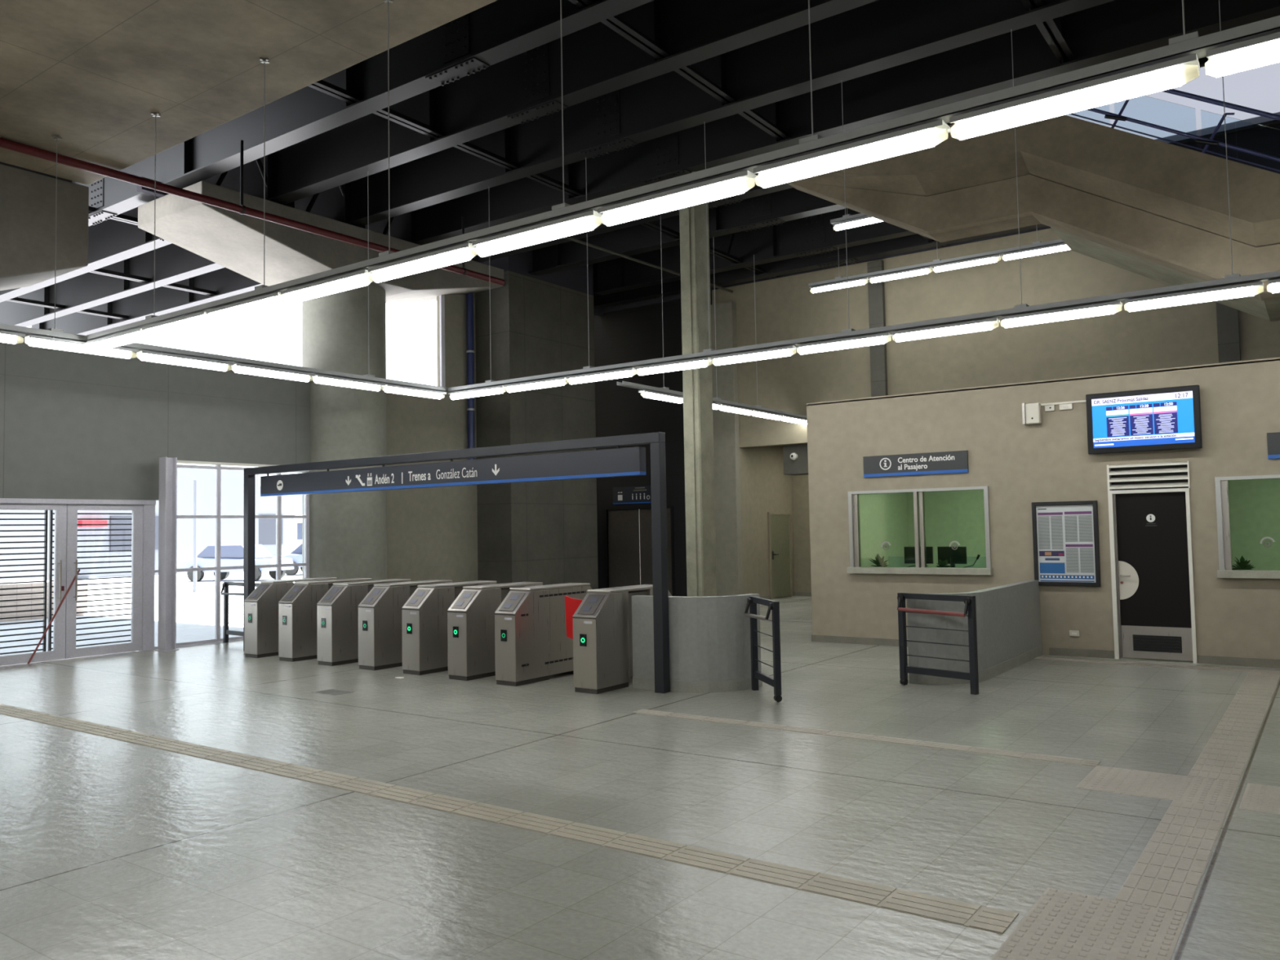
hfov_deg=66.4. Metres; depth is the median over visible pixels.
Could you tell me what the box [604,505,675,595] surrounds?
door
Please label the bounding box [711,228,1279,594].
wall
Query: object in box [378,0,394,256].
rod
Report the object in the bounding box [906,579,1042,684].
wall
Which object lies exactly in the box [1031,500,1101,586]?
poster frame
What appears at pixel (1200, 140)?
glass balustrade
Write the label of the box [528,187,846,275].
girder
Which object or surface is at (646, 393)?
tray
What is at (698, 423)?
concrete column
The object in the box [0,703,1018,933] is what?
paving strip
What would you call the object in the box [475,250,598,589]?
wall
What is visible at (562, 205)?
rod
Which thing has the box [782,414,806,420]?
tray
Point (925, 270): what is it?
tube light
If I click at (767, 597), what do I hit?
baseboard
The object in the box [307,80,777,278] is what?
girder
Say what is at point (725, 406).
tray
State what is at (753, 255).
rod
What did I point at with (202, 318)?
tube light
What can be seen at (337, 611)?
turnstile
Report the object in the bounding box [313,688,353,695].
drain cover
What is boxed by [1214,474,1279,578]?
window
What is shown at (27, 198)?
concrete beam
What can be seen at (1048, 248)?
tray
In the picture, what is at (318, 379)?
tube light
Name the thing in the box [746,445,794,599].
wall
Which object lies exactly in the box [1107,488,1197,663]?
door
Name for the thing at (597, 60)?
girder
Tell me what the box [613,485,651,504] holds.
sign
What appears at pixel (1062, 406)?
box
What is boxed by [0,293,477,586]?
wall
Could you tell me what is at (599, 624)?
turnstile
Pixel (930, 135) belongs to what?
tube light
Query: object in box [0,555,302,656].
ground
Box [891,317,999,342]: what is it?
tube light
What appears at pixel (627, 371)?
tray
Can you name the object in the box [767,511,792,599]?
door
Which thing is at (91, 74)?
ceiling
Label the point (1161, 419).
television
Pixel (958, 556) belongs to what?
monitor
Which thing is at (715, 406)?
tube light
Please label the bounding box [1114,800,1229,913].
trim
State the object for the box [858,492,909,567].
window pane
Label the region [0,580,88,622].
wall
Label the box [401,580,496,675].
turnstile
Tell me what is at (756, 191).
girder
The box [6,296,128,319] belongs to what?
roof purlin
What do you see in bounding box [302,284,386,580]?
column
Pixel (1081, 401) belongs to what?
conduit
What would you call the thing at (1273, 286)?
tube light
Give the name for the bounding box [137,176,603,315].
wall
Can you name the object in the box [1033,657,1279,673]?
trim
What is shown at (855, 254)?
girder
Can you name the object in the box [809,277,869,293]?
tube light
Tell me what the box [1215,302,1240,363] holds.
trim
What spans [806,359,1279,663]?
wall
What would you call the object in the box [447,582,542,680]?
turnstile
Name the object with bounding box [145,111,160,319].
rod
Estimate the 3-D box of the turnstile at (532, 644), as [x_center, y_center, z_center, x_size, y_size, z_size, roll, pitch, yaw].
[-1.085,1.819,11.789,0.330,1.085,1.578,-3,-4,36]
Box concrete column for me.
[679,171,716,596]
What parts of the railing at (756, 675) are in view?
push bar arm, post, rail, rod, rod, rail, rod, push bar arm, post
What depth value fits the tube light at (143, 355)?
12.52 m
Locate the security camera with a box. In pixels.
[790,453,797,460]
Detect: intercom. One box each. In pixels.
[880,541,890,550]
[949,541,959,550]
[1260,537,1275,547]
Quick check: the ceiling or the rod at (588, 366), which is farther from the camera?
the rod at (588, 366)
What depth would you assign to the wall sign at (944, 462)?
13.95 m
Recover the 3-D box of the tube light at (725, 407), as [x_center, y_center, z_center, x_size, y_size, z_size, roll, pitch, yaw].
[1.872,-1.390,19.250,0.140,0.138,1.242,-3,-4,36]
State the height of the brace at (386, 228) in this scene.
1.236 m
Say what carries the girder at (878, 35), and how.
attached to the wall at (598, 312)
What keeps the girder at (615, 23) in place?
attached to the girder at (498, 31)
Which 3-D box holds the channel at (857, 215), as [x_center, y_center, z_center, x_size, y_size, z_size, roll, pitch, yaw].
[3.928,-4.586,16.926,1.320,0.060,0.120,-3,-4,36]
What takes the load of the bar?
on the floor
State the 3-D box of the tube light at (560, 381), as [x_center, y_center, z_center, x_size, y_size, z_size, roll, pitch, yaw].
[-1.607,-1.481,15.177,1.242,0.138,0.140,-3,-4,36]
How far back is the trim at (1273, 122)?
15.98 m
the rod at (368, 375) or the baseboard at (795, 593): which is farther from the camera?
the baseboard at (795, 593)
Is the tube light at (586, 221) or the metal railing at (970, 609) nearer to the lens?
the tube light at (586, 221)
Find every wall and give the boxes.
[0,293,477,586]
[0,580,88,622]
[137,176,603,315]
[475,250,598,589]
[594,293,712,596]
[602,124,1279,312]
[631,593,762,693]
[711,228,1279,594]
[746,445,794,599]
[791,475,811,591]
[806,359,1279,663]
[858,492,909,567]
[906,478,1279,569]
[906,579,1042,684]
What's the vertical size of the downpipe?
4.200 m
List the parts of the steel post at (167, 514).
plate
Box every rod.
[46,135,62,332]
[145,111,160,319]
[254,57,270,289]
[363,171,374,377]
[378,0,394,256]
[484,208,496,382]
[551,0,570,210]
[582,157,595,368]
[660,214,669,389]
[702,122,715,351]
[713,250,721,399]
[753,254,761,407]
[799,0,822,143]
[835,257,842,278]
[841,83,855,332]
[1010,29,1029,307]
[1032,233,1040,244]
[1168,0,1199,44]
[1218,0,1239,278]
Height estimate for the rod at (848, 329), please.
3.205 m
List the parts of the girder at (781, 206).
splice plate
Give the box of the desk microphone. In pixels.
[964,554,980,567]
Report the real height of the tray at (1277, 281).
0.032 m
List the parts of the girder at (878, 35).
splice plate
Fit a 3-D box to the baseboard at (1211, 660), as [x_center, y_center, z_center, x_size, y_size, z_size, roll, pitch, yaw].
[7.243,2.149,11.534,11.415,0.100,0.015,-3,-4,36]
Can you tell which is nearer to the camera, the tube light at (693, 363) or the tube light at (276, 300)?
the tube light at (276, 300)
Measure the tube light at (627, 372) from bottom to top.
0.138 m
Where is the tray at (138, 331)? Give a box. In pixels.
[85,328,146,344]
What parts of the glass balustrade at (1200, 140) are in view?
glass panel, rail, hand rail, glass panel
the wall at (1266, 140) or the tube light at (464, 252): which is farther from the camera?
the wall at (1266, 140)
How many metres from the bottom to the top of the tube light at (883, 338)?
0.138 m
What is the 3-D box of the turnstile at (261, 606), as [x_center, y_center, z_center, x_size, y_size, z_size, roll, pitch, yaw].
[-4.980,2.032,14.635,0.794,1.085,1.578,-3,-4,36]
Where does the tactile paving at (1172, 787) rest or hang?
on the floor
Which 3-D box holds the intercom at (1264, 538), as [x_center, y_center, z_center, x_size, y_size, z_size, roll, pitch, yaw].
[7.393,0.732,11.530,0.148,0.125,0.016,-3,-4,36]
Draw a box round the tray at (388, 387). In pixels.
[381,384,446,394]
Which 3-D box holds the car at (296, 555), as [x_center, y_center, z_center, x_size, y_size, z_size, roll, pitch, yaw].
[-13.996,3.505,43.778,4.089,1.420,1.800,-1,-3,7]
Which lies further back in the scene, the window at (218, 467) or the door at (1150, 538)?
the window at (218, 467)
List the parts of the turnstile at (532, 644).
panel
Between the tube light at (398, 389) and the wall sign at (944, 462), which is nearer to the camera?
the wall sign at (944, 462)
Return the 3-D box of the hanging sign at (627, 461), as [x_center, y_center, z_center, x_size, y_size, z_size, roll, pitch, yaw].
[-2.825,-0.072,12.733,7.020,0.340,0.126,-3,-4,36]
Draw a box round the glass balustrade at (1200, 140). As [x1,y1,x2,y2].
[1057,73,1279,171]
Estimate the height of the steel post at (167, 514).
3.000 m
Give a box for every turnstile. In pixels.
[244,577,338,657]
[278,577,373,662]
[316,578,410,666]
[357,579,455,670]
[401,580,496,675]
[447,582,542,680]
[493,582,591,686]
[564,584,671,693]
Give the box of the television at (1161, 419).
[1085,384,1202,454]
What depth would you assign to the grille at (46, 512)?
14.44 m
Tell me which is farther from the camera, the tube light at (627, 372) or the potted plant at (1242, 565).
the tube light at (627, 372)
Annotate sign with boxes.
[260,445,646,496]
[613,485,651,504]
[862,450,968,477]
[1266,431,1279,458]
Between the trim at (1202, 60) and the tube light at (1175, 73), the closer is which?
the tube light at (1175, 73)
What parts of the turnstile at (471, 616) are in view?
panel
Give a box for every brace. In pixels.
[215,158,266,186]
[305,184,344,212]
[382,217,394,235]
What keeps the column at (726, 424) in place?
attached to the wall at (784, 308)
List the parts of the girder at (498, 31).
splice plate, splice plate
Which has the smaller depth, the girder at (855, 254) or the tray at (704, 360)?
the tray at (704, 360)
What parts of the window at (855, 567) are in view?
sill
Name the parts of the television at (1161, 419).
platform panel, departure panel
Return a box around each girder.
[0,0,877,302]
[0,0,1115,327]
[31,0,1279,335]
[71,0,653,226]
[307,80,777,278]
[471,122,954,262]
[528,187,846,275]
[568,0,947,247]
[593,223,1047,309]
[594,208,917,295]
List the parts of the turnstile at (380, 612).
panel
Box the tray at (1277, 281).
[1267,279,1279,284]
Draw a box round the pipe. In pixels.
[0,137,504,285]
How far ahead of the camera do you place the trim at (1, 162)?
12.53 m
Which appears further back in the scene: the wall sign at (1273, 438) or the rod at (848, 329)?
the rod at (848, 329)
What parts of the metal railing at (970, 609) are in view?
push bar arm, post, rail, rod, rod, rail, rod, push bar arm, post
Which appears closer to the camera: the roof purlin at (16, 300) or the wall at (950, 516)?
the wall at (950, 516)
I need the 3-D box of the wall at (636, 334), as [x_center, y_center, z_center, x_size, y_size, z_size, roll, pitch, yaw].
[-0.154,-0.686,24.753,5.050,7.350,0.200,-3,-4,36]
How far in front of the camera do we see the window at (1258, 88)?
15.08 m
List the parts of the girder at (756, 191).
splice plate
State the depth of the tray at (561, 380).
15.05 m
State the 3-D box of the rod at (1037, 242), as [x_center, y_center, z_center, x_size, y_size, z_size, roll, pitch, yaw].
[7.089,-4.535,17.490,0.128,0.650,0.128,-3,-4,36]
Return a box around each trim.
[0,161,71,182]
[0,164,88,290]
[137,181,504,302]
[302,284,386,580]
[439,294,444,386]
[631,709,1101,766]
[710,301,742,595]
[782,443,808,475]
[806,356,1279,405]
[866,259,888,396]
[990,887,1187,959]
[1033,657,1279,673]
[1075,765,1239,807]
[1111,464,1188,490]
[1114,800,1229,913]
[1168,120,1279,146]
[1187,670,1279,782]
[1198,57,1208,67]
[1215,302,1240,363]
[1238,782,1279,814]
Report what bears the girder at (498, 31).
attached to the wall at (598, 312)
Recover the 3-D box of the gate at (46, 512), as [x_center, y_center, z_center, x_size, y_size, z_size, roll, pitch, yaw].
[-9.352,1.449,13.573,0.040,2.300,2.080,-3,-4,36]
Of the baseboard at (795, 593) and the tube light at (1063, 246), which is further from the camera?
the baseboard at (795, 593)
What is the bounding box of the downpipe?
[466,293,475,460]
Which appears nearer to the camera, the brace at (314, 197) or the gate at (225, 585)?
the gate at (225, 585)
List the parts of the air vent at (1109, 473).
frame, frame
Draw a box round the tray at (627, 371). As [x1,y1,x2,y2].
[566,367,637,378]
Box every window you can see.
[154,460,309,649]
[847,485,992,575]
[1064,62,1279,142]
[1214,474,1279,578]
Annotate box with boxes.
[1022,403,1041,425]
[1044,404,1054,411]
[1058,403,1072,410]
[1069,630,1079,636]
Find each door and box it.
[0,497,155,666]
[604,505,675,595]
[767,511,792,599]
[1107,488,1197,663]
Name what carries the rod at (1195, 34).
hanging from the ceiling
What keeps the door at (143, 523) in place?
in the wall at (77, 425)
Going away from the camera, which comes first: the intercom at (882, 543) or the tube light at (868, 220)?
the intercom at (882, 543)
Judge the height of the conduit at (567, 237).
0.060 m
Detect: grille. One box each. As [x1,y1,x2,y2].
[0,510,132,654]
[1133,634,1182,653]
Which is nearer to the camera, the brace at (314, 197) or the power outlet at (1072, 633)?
the power outlet at (1072, 633)
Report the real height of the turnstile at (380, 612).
1.085 m
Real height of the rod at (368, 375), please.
3.205 m
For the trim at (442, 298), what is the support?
attached to the wall at (77, 425)
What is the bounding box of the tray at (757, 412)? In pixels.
[751,409,782,416]
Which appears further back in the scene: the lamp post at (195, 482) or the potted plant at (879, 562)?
the lamp post at (195, 482)
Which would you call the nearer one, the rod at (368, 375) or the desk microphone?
the desk microphone
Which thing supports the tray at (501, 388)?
on the tube light at (492, 390)
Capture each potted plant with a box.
[868,553,889,566]
[935,559,950,567]
[1231,555,1253,569]
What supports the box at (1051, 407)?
attached to the wall at (1020, 464)
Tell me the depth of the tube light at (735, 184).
6.68 m
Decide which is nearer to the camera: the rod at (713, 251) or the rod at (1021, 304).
the rod at (1021, 304)
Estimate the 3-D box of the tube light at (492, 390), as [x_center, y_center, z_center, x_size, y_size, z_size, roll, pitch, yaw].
[-2.641,-1.425,15.917,1.242,0.138,0.140,-3,-4,36]
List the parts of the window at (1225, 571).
sill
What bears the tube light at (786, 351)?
attached to the channel at (1264, 277)
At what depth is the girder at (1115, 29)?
14.09 m
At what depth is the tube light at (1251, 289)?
9.94 m
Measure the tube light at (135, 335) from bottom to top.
0.138 m
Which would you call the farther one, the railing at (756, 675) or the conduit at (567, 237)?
the conduit at (567, 237)
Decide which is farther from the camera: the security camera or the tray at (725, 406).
the security camera
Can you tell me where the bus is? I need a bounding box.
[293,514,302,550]
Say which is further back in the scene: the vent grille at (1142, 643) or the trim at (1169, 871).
the vent grille at (1142, 643)
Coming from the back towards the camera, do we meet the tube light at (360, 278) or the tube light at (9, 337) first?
the tube light at (9, 337)
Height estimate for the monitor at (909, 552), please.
0.392 m
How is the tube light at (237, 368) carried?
attached to the channel at (5, 327)
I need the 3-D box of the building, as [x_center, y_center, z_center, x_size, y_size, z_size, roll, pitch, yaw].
[-22.035,4.323,103.027,6.100,6.000,62.000,-3,-4,36]
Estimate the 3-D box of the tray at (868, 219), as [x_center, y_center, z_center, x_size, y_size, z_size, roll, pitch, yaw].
[3.933,-4.518,16.920,1.230,0.032,0.140,-3,-4,36]
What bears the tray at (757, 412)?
on the tube light at (757, 413)
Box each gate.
[0,510,48,654]
[48,510,132,651]
[220,582,260,643]
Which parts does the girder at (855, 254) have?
splice plate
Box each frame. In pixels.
[243,431,670,693]
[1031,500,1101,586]
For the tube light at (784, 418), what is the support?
attached to the channel at (624, 384)
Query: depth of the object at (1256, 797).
6.08 m
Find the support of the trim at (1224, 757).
on the floor
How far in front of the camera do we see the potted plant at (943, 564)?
13.96 m
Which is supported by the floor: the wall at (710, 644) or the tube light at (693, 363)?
the wall at (710, 644)
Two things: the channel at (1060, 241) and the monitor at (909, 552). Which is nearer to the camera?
the monitor at (909, 552)
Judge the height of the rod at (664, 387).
3.155 m
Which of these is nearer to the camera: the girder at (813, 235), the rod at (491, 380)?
the rod at (491, 380)
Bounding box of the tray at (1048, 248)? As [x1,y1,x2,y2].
[1001,243,1066,255]
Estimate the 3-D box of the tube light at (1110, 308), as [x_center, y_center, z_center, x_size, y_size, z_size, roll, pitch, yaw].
[4.601,-1.815,10.740,1.242,0.138,0.140,-3,-4,36]
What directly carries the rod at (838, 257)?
hanging from the girder at (813, 235)
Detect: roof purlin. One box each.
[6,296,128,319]
[88,205,137,225]
[88,267,216,296]
[1020,0,1075,63]
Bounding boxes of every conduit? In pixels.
[563,235,733,293]
[1040,400,1085,405]
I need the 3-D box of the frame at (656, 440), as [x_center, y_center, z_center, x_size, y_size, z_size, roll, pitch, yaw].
[-2.881,1.046,12.760,7.740,2.790,0.120,-3,-4,36]
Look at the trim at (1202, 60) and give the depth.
13.58 m
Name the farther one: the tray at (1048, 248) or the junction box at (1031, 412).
the tray at (1048, 248)
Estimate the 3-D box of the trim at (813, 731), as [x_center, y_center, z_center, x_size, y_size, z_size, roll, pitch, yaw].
[1.636,2.143,8.238,4.100,0.025,0.180,-3,-4,36]
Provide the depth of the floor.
6.09 m
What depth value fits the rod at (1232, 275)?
9.84 m
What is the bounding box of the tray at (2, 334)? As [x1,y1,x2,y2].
[0,330,25,337]
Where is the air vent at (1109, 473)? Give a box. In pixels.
[1106,461,1190,490]
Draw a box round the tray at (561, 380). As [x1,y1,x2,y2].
[504,377,568,386]
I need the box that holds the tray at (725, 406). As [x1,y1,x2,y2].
[719,404,753,411]
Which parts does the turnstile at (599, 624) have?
panel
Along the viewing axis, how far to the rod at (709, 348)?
13.41 m
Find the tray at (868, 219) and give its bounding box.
[832,216,871,226]
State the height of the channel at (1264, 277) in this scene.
0.060 m
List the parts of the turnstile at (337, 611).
panel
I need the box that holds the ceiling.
[0,0,497,184]
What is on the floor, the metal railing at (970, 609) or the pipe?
the metal railing at (970, 609)
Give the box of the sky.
[0,467,258,582]
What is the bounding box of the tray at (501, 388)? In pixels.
[448,385,506,394]
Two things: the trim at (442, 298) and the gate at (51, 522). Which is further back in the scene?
the trim at (442, 298)
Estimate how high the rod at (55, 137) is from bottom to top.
2.305 m
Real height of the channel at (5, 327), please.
0.060 m
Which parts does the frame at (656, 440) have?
post, post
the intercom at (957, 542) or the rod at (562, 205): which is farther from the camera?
the intercom at (957, 542)
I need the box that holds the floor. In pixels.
[0,595,1279,959]
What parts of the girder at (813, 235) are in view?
splice plate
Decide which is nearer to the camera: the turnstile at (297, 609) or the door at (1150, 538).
the door at (1150, 538)
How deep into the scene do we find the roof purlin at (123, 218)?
17.47 m
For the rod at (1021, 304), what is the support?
hanging from the girder at (878, 35)
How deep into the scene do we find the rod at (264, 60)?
9.62 m
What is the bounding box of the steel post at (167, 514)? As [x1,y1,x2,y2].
[155,457,178,651]
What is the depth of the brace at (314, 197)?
17.36 m
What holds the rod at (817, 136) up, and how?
hanging from the ceiling
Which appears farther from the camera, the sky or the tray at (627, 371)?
the sky
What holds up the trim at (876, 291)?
attached to the wall at (784, 308)
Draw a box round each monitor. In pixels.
[903,546,933,564]
[937,546,967,567]
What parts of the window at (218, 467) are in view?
head trim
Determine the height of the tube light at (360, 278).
0.138 m
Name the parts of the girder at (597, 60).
splice plate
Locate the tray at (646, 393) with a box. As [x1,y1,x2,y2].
[638,390,683,398]
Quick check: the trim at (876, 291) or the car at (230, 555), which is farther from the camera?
the car at (230, 555)
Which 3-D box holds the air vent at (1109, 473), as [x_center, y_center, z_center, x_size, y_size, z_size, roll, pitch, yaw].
[6.374,-0.053,12.278,0.920,0.344,0.130,-3,-4,36]
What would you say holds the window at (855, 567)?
in the wall at (1020, 464)
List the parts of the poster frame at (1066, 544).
blue panel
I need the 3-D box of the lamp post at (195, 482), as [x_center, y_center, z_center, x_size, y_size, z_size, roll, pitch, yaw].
[-14.310,1.804,31.484,0.118,3.600,0.118,-3,-4,36]
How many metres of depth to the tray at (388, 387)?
15.56 m
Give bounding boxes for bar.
[27,568,79,663]
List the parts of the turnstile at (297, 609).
panel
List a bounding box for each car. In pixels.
[179,544,293,582]
[281,543,302,575]
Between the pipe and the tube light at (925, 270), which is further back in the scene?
the tube light at (925, 270)
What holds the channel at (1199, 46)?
hanging from the rod at (1195, 34)
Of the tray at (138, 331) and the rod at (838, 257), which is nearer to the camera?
the tray at (138, 331)
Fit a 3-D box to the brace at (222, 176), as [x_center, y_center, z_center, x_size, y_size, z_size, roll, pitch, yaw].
[-6.562,-5.222,16.345,0.080,1.236,1.400,-3,-4,36]
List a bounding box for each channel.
[0,323,448,391]
[86,15,1279,340]
[447,271,1279,391]
[617,381,806,418]
[808,239,1064,287]
[830,213,868,224]
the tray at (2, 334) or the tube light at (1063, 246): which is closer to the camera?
the tray at (2, 334)
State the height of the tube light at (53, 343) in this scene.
0.138 m
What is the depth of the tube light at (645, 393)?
17.07 m
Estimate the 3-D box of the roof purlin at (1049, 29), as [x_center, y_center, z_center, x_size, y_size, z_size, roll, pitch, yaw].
[3.733,-6.004,9.979,0.180,1.514,7.600,-3,-4,36]
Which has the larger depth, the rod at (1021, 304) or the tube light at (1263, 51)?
the rod at (1021, 304)
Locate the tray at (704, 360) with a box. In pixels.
[635,357,713,369]
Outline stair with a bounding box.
[786,115,1279,321]
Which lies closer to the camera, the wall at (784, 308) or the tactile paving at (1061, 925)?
the tactile paving at (1061, 925)
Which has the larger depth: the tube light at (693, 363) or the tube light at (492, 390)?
the tube light at (492, 390)
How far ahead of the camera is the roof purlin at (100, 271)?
21.70 m
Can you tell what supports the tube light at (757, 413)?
attached to the channel at (624, 384)
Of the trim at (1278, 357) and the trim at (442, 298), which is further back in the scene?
the trim at (442, 298)
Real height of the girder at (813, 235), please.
1.240 m
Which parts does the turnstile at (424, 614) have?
panel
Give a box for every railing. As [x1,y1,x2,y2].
[744,595,782,702]
[897,592,978,694]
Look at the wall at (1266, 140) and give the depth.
17.20 m
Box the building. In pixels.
[258,486,302,555]
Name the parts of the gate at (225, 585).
push bar arm, post, rail, rail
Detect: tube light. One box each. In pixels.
[0,330,25,343]
[24,334,138,359]
[85,328,146,351]
[136,350,234,371]
[142,311,211,337]
[206,292,285,322]
[231,363,315,382]
[280,269,373,304]
[311,374,385,391]
[368,242,477,282]
[381,384,446,399]
[448,385,506,399]
[471,209,602,257]
[504,377,568,392]
[566,367,637,384]
[598,169,756,226]
[635,357,713,375]
[638,390,683,403]
[682,398,720,409]
[711,345,797,365]
[718,404,753,415]
[751,409,782,420]
[753,119,950,187]
[780,414,807,424]
[795,332,893,354]
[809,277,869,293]
[832,216,882,231]
[868,266,933,283]
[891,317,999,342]
[933,254,1001,272]
[949,53,1199,140]
[1000,301,1122,328]
[1001,243,1070,260]
[1124,281,1263,311]
[1204,31,1279,77]
[1266,279,1279,293]
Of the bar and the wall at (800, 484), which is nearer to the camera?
the bar
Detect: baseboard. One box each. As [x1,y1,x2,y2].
[759,595,769,599]
[793,591,811,595]
[811,635,1279,667]
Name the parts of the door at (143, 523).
handle, handle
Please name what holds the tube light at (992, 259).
attached to the channel at (1060, 241)
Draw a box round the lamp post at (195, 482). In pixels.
[192,480,197,592]
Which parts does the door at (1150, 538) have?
lock plate, kick panel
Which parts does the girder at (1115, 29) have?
splice plate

